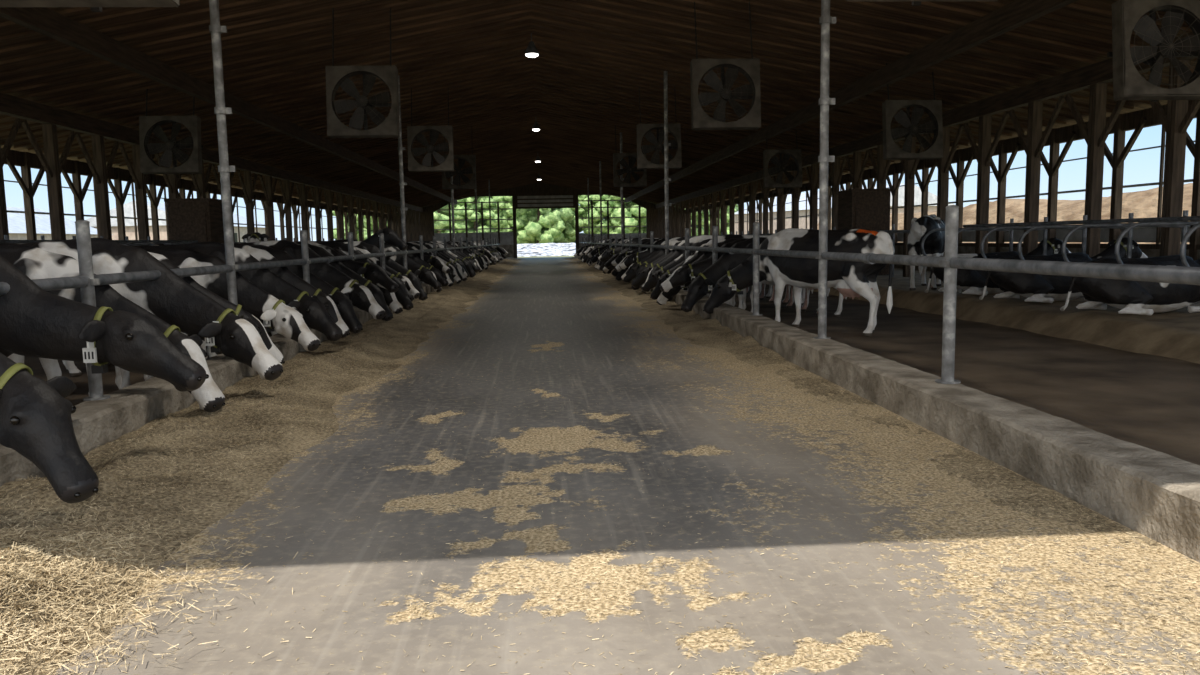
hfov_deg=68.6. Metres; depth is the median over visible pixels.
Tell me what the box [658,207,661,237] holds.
timber post
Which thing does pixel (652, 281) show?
cow
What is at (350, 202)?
timber post
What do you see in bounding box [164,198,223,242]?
tall cabinet
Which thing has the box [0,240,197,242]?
rail
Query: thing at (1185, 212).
divider
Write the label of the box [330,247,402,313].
cow
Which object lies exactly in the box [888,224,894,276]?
divider
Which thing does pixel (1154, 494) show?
curb
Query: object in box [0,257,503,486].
curb
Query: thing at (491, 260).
cow
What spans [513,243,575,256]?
cover
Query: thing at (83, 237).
post
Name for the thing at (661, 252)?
cow
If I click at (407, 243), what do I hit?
cow
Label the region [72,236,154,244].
divider
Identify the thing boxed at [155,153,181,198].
timber post
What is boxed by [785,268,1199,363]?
bed
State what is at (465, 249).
cow
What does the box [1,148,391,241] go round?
wall
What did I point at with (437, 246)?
cow
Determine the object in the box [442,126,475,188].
fan
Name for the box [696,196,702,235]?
timber post
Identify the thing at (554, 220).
tree
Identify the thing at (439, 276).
cow
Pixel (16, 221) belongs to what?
shed
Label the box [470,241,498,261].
cow
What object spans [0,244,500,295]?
rail
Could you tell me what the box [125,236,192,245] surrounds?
divider
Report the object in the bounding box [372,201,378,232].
timber post
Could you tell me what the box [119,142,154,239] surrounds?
timber post
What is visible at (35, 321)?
cow
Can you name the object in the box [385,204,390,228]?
timber post
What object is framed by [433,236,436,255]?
post
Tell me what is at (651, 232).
post
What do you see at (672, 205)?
timber post
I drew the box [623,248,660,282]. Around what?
cow
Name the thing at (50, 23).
roof beam
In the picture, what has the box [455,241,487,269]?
cow
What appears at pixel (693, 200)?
timber post
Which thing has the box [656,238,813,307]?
cow
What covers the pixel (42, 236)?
divider
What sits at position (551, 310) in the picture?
floor
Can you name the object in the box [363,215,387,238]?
tree
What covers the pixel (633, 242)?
cow
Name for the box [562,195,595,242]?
tree
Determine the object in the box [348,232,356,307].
post
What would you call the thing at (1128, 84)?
fan
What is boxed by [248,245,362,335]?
cow
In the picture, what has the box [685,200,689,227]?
timber post
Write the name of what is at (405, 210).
timber post
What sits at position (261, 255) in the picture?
cow
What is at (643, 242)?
cow
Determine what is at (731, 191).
timber post
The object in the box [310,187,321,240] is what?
timber post
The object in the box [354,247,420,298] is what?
cow
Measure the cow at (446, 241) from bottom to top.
1.545 m
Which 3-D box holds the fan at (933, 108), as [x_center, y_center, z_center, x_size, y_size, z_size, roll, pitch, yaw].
[6.627,-4.946,18.706,1.220,2.301,0.490,-1,6,-4]
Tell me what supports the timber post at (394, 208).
on the bed
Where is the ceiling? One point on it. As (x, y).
(1106, 5)
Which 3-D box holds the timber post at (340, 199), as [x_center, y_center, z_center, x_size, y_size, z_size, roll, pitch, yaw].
[-13.418,-5.428,45.759,0.200,4.131,1.978,-1,6,-4]
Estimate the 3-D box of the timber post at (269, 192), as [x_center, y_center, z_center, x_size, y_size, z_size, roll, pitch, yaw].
[-12.642,-4.117,33.856,0.200,4.131,1.978,-1,6,-4]
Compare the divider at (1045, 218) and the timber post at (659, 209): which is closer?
the divider at (1045, 218)
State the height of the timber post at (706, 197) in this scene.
4.131 m
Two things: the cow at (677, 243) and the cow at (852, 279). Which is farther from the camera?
the cow at (677, 243)
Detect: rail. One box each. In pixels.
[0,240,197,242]
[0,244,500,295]
[580,242,1199,284]
[963,216,1199,227]
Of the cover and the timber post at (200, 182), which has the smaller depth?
the timber post at (200, 182)
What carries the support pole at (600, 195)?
on the curb at (1154, 494)
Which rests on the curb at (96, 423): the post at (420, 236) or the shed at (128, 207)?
the post at (420, 236)
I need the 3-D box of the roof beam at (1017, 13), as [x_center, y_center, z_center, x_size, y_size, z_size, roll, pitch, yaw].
[4.756,-7.855,39.469,0.160,0.360,76.600,-1,6,-4]
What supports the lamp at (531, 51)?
hanging from the ceiling
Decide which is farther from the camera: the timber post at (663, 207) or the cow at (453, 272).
the timber post at (663, 207)
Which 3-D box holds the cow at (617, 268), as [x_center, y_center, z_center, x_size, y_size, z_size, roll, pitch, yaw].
[2.205,-2.423,28.086,3.508,1.534,0.785,-2,6,-6]
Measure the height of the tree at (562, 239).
15.787 m
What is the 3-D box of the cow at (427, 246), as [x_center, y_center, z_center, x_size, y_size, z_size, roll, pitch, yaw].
[-6.391,-2.509,30.189,3.304,1.538,0.787,-2,6,-6]
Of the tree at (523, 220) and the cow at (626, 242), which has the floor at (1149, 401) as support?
the cow at (626, 242)
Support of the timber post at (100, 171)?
on the bed
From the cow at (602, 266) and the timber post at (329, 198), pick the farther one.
the timber post at (329, 198)
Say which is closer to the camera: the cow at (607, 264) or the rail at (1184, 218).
the rail at (1184, 218)
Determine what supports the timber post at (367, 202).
on the bed
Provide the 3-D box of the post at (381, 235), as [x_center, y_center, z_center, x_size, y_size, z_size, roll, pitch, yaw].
[-4.914,-1.638,19.914,0.195,1.430,0.200,-1,6,-4]
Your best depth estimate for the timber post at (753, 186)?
42.09 m
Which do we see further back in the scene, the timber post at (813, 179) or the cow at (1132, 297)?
the timber post at (813, 179)
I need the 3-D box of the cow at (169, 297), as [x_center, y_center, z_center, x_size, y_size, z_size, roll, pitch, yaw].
[-4.770,-0.136,8.313,3.632,1.606,0.821,-1,6,-3]
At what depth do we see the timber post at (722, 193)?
49.26 m
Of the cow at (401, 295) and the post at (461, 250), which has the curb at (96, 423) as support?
the post at (461, 250)
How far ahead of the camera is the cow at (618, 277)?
29.09 m
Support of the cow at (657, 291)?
on the floor at (1149, 401)
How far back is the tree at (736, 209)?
152.47 m
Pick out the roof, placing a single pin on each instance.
(557, 170)
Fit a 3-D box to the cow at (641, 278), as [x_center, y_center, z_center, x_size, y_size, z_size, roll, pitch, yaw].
[2.571,-1.831,22.660,3.498,1.547,0.791,-2,6,-5]
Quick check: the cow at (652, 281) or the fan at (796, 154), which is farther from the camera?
the fan at (796, 154)
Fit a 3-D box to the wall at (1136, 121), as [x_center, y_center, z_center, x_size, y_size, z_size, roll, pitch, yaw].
[10.013,-5.123,40.009,0.305,4.004,77.776,-1,6,-4]
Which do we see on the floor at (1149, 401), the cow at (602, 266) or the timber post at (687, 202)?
the cow at (602, 266)
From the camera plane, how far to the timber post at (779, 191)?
37.37 m
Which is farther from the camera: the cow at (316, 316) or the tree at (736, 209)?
the tree at (736, 209)
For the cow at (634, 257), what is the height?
1.490 m
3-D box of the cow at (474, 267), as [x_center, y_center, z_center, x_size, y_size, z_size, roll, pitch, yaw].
[-6.785,-3.237,36.670,3.541,1.565,0.800,-1,6,1]
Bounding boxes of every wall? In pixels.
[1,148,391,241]
[391,182,680,257]
[684,100,1199,270]
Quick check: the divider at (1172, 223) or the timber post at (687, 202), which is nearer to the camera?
the divider at (1172, 223)
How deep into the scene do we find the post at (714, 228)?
16.70 m
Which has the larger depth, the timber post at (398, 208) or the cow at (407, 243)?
the timber post at (398, 208)
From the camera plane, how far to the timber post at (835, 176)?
30.19 m
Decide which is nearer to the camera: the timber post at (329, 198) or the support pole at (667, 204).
the support pole at (667, 204)
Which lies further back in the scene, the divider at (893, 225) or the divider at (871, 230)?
the divider at (893, 225)
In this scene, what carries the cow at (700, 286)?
on the floor at (1149, 401)
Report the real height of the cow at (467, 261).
1.586 m
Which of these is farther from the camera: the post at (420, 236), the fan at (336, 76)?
the post at (420, 236)
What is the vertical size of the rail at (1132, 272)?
0.112 m
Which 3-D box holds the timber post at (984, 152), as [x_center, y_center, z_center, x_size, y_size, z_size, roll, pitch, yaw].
[8.786,-2.972,20.207,0.200,4.131,1.978,-1,6,-4]
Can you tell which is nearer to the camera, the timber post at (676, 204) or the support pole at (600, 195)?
the support pole at (600, 195)
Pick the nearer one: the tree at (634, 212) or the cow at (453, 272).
the cow at (453, 272)
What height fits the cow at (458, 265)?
1.557 m
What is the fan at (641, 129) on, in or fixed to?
hanging from the roof
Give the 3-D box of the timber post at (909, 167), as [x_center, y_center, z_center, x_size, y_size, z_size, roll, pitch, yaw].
[8.521,-3.420,24.274,0.200,4.131,1.978,-1,6,-4]
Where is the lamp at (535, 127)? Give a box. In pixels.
[532,122,540,130]
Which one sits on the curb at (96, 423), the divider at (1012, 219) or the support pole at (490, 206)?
the support pole at (490, 206)
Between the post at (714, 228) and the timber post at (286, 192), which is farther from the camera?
the timber post at (286, 192)
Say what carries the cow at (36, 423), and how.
on the floor at (76, 397)
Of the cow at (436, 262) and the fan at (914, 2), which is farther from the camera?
the cow at (436, 262)
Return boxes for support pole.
[209,0,238,304]
[398,75,407,267]
[450,176,455,251]
[475,189,478,247]
[488,180,491,246]
[587,178,590,244]
[599,161,602,246]
[620,132,624,250]
[664,71,670,254]
[813,0,835,338]
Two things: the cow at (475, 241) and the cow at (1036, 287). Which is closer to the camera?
the cow at (1036, 287)
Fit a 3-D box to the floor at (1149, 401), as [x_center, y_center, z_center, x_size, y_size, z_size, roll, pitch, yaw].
[2.933,-2.974,39.837,4.230,0.040,76.100,-1,6,-4]
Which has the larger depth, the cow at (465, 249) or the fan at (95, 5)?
the cow at (465, 249)
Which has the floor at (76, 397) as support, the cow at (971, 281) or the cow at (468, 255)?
the cow at (468, 255)
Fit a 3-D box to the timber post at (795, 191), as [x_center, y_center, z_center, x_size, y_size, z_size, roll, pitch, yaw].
[7.812,-4.616,35.136,0.200,4.131,1.978,-1,6,-4]
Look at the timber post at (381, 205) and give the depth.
57.43 m
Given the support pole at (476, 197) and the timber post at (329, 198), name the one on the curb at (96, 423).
the support pole at (476, 197)
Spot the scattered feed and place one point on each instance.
(23, 549)
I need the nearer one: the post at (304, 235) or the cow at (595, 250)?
the post at (304, 235)
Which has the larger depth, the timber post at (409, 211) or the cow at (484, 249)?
the timber post at (409, 211)
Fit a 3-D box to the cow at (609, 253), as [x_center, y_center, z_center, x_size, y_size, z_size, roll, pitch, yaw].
[1.711,-3.352,36.547,3.439,1.526,0.780,-1,6,-1]
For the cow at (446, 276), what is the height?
1.488 m
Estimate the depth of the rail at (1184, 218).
13.53 m
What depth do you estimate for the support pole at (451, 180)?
35.81 m
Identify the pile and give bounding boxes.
[0,257,520,674]
[570,257,1193,619]
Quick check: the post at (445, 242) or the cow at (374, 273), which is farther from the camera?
the post at (445, 242)
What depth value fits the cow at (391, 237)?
21.99 m
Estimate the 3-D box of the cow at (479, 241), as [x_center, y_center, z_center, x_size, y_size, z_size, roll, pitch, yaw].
[-8.465,-5.964,61.481,3.341,1.556,0.796,-1,6,-4]
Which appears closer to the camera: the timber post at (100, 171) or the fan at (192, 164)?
the fan at (192, 164)
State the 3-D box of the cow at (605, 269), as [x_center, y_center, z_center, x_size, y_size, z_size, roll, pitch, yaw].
[1.790,-3.025,33.680,3.406,1.490,0.796,-1,6,0]
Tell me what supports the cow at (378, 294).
on the floor at (76, 397)
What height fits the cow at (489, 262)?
1.507 m
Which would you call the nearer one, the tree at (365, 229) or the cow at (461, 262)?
the cow at (461, 262)
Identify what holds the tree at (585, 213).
on the ground
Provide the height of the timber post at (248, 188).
4.131 m
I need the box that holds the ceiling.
[0,0,1196,213]
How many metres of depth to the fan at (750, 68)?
15.68 m
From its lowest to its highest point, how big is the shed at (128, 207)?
6.800 m
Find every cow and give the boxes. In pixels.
[0,237,282,388]
[0,244,225,411]
[0,255,208,391]
[0,353,98,503]
[62,248,320,376]
[107,242,342,364]
[115,252,284,388]
[222,240,385,319]
[234,243,349,337]
[242,232,268,242]
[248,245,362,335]
[294,242,392,320]
[295,241,399,292]
[312,228,407,250]
[318,241,412,309]
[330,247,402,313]
[341,241,427,300]
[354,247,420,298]
[358,250,413,301]
[384,245,441,289]
[397,247,441,291]
[406,242,453,282]
[407,248,448,285]
[408,245,452,286]
[408,246,450,273]
[409,242,460,283]
[414,241,467,276]
[414,242,462,280]
[416,241,466,280]
[428,240,475,274]
[430,242,469,277]
[432,242,474,277]
[437,241,478,271]
[443,241,483,268]
[446,241,481,268]
[447,242,481,271]
[449,244,480,270]
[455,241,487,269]
[456,241,488,266]
[462,241,494,259]
[465,241,494,263]
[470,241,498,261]
[474,249,491,264]
[475,241,499,261]
[479,241,502,260]
[483,241,505,253]
[577,239,600,252]
[579,238,607,255]
[583,239,608,254]
[586,238,614,263]
[588,239,617,257]
[589,238,632,264]
[594,239,627,268]
[596,239,628,269]
[598,238,662,260]
[599,241,625,270]
[600,238,641,261]
[602,239,646,271]
[604,239,648,267]
[606,238,649,273]
[611,238,659,275]
[611,243,645,265]
[614,239,654,276]
[615,238,671,271]
[616,239,660,280]
[619,239,669,268]
[621,237,680,279]
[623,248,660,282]
[631,236,761,294]
[631,241,736,292]
[633,237,691,288]
[641,235,772,297]
[641,239,765,299]
[650,244,786,302]
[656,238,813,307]
[659,238,829,311]
[667,234,804,304]
[681,237,846,316]
[703,228,894,336]
[907,214,944,290]
[925,238,1070,295]
[979,237,1147,302]
[1060,255,1199,315]
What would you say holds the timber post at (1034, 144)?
on the bed
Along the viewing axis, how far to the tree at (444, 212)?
144.26 m
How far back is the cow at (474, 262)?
37.51 m
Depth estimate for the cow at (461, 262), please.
33.13 m
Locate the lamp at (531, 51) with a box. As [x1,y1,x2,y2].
[524,33,538,56]
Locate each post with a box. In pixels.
[0,118,21,239]
[21,120,75,239]
[75,132,118,239]
[75,220,109,400]
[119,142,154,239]
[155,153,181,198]
[190,160,211,197]
[212,164,233,199]
[237,170,256,239]
[259,175,276,240]
[279,179,293,241]
[295,183,308,232]
[300,230,310,283]
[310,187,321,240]
[323,190,333,240]
[335,192,344,239]
[346,195,354,238]
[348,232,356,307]
[355,197,362,240]
[364,199,370,237]
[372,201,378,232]
[379,202,384,229]
[379,233,385,268]
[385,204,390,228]
[391,205,396,232]
[397,207,401,239]
[405,210,407,241]
[407,209,411,241]
[419,235,423,282]
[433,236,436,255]
[444,236,446,252]
[460,237,462,252]
[629,233,631,249]
[638,232,641,251]
[649,231,653,252]
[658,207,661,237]
[662,206,664,237]
[670,204,674,237]
[675,203,678,236]
[679,201,684,236]
[684,228,688,290]
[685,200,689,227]
[690,198,695,235]
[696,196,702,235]
[703,194,709,234]
[710,192,717,225]
[711,226,717,288]
[718,189,726,234]
[727,187,735,233]
[737,184,746,233]
[747,181,758,233]
[749,222,762,315]
[760,177,771,233]
[773,174,785,232]
[789,168,803,228]
[806,164,819,229]
[828,156,845,229]
[846,150,868,188]
[868,145,890,188]
[895,134,926,276]
[926,124,963,280]
[935,205,960,383]
[963,111,1008,253]
[1008,96,1064,254]
[1065,83,1125,257]
[1140,60,1199,255]
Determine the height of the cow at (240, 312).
1.533 m
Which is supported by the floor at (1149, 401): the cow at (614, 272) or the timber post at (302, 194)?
the cow at (614, 272)
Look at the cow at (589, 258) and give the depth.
49.26 m
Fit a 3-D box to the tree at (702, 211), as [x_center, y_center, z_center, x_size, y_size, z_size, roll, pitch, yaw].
[13.282,-22.750,148.205,10.871,15.197,10.423,5,9,44]
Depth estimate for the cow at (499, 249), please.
62.30 m
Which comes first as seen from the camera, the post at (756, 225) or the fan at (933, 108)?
the post at (756, 225)
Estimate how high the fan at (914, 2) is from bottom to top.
2.301 m
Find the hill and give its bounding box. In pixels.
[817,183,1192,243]
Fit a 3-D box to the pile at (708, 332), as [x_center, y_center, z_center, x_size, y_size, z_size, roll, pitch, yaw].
[-0.267,-2.852,38.533,1.415,0.174,73.900,-1,6,-4]
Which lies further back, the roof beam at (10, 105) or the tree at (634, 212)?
the tree at (634, 212)
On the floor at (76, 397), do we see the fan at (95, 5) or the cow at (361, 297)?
the cow at (361, 297)
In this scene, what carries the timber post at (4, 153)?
on the bed
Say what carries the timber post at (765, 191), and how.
on the bed
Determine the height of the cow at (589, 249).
1.552 m
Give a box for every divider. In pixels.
[41,235,130,245]
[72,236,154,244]
[100,236,176,245]
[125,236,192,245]
[871,230,931,280]
[887,223,911,278]
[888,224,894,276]
[921,218,1013,255]
[958,217,1047,254]
[980,215,1086,296]
[1017,213,1133,259]
[1062,210,1187,261]
[1115,221,1199,263]
[1180,223,1199,266]
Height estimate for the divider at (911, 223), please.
1.450 m
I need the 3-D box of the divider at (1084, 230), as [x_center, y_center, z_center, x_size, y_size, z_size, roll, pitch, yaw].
[7.639,-1.413,15.526,1.919,1.450,0.070,-1,6,-4]
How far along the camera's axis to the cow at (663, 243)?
26.13 m
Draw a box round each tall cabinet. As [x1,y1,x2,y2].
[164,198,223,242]
[836,188,892,275]
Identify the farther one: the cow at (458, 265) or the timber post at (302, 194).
the timber post at (302, 194)
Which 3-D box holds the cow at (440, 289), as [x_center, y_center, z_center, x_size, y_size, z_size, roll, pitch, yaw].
[-6.066,-1.871,24.650,3.308,1.485,0.814,-1,6,-1]
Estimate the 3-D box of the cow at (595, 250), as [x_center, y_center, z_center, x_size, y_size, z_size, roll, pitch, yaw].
[1.087,-4.340,45.482,3.463,1.536,0.786,-1,6,-2]
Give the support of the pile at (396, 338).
on the floor at (551, 310)
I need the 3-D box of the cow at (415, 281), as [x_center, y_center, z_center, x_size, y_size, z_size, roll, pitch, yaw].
[-5.862,-1.525,21.128,3.495,1.569,0.861,-1,6,-1]
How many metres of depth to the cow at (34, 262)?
7.28 m
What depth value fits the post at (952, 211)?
7.07 m
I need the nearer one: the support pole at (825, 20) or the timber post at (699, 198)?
the support pole at (825, 20)
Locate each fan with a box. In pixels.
[0,0,178,11]
[139,89,202,174]
[325,8,399,138]
[407,88,453,171]
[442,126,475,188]
[613,125,646,186]
[636,86,681,168]
[690,1,760,130]
[763,131,801,187]
[847,0,997,5]
[881,63,942,159]
[1107,0,1199,101]
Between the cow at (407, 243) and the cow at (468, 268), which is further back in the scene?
the cow at (468, 268)
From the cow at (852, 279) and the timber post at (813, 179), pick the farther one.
the timber post at (813, 179)
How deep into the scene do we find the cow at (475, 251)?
46.06 m
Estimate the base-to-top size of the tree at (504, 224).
13.043 m
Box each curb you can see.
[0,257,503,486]
[578,256,1199,562]
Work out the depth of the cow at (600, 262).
40.17 m
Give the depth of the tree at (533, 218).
146.82 m
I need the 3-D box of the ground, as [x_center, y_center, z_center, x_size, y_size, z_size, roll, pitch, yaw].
[-3.854,-4.946,59.693,500.000,0.100,500.000,-1,6,-4]
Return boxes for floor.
[24,281,420,405]
[56,257,1199,674]
[709,283,1199,464]
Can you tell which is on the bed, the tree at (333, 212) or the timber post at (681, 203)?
the timber post at (681, 203)
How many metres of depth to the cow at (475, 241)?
56.70 m
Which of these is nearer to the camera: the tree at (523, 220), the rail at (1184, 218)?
the rail at (1184, 218)
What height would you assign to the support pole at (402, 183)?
5.478 m
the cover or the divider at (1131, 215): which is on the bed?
the divider at (1131, 215)
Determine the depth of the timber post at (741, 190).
44.49 m
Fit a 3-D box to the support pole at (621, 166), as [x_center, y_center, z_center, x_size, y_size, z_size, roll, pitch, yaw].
[0.897,-5.559,35.891,0.200,5.488,0.197,4,8,38]
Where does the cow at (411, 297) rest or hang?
on the floor at (76, 397)
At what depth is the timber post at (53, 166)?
18.77 m
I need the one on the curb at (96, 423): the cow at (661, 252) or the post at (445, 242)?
the post at (445, 242)
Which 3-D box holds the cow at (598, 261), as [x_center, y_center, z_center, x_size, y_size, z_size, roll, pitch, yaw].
[1.425,-3.883,41.379,3.395,1.524,0.836,-1,6,-3]
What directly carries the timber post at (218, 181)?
on the bed
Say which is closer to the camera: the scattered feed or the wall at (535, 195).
the scattered feed
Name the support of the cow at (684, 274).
on the floor at (1149, 401)
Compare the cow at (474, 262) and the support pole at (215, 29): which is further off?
the cow at (474, 262)
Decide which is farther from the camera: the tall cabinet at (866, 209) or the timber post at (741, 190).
the timber post at (741, 190)
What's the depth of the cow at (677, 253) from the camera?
21.54 m
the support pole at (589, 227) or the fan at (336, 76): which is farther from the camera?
the support pole at (589, 227)
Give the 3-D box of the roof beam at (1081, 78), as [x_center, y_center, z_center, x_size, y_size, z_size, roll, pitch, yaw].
[7.460,-7.388,39.697,0.200,0.360,76.600,-1,6,-4]
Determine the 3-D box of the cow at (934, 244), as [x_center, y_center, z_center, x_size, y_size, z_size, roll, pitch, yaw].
[7.367,-1.939,19.630,0.821,1.606,3.546,2,7,24]
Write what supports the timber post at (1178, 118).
on the bed
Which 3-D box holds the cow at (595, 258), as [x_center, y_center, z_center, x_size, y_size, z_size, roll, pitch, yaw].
[1.211,-4.217,44.220,3.542,1.566,0.801,-1,6,0]
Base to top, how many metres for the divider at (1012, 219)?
1.450 m
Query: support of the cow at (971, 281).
on the bed
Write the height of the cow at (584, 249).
1.567 m
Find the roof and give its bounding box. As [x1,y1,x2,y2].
[0,0,1197,212]
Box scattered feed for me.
[0,346,1199,674]
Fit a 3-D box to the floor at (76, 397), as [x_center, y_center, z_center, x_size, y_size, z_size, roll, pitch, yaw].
[-8.421,-2.697,39.127,4.410,0.036,76.100,-1,6,-4]
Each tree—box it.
[332,211,364,238]
[356,214,366,240]
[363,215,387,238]
[434,199,464,232]
[436,205,480,228]
[451,196,501,232]
[467,196,512,231]
[500,196,531,243]
[506,206,569,243]
[510,209,545,228]
[537,208,581,242]
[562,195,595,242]
[580,195,609,233]
[587,195,636,233]
[598,195,645,233]
[691,206,737,233]
[691,211,709,235]
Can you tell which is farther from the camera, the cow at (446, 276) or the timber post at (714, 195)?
the timber post at (714, 195)
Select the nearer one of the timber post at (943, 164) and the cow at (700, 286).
the cow at (700, 286)
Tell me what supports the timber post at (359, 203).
on the bed
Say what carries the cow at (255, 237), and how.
on the floor at (76, 397)
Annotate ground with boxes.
[517,256,573,257]
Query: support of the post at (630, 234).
on the curb at (1154, 494)
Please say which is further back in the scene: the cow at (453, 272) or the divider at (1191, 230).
the cow at (453, 272)
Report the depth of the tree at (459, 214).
141.75 m
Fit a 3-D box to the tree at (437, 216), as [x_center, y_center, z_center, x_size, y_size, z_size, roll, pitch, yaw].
[-26.249,-21.422,144.326,10.142,14.788,10.578,2,7,22]
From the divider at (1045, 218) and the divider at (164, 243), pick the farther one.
the divider at (164, 243)
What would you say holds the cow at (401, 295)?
on the floor at (76, 397)
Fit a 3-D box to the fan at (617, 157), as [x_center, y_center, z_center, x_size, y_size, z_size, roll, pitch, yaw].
[1.100,-6.755,32.663,1.220,2.301,0.490,-1,6,-4]
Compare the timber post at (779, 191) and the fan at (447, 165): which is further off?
the timber post at (779, 191)
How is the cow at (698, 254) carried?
on the floor at (1149, 401)
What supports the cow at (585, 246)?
on the floor at (1149, 401)
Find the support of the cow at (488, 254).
on the floor at (76, 397)
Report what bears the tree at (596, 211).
on the ground
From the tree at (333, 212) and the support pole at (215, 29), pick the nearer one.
the support pole at (215, 29)
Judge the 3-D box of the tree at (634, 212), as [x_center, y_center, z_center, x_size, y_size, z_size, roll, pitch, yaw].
[4.221,-23.012,150.623,11.086,15.498,10.629,4,8,41]
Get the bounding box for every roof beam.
[0,7,456,204]
[0,92,422,211]
[625,0,1077,202]
[655,32,1196,207]
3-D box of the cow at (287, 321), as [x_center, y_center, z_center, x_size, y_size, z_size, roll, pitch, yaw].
[-5.018,-0.323,10.578,3.352,1.467,0.784,-1,6,0]
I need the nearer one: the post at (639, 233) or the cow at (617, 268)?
the cow at (617, 268)
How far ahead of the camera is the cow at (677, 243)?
23.56 m
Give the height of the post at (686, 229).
1.430 m
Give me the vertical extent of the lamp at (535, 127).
0.560 m
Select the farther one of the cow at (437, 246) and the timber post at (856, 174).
the cow at (437, 246)
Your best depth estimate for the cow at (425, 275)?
23.53 m
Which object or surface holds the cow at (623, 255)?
on the floor at (1149, 401)
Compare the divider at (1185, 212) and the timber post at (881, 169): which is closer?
the divider at (1185, 212)
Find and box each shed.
[6,207,112,239]
[86,201,264,241]
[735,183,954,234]

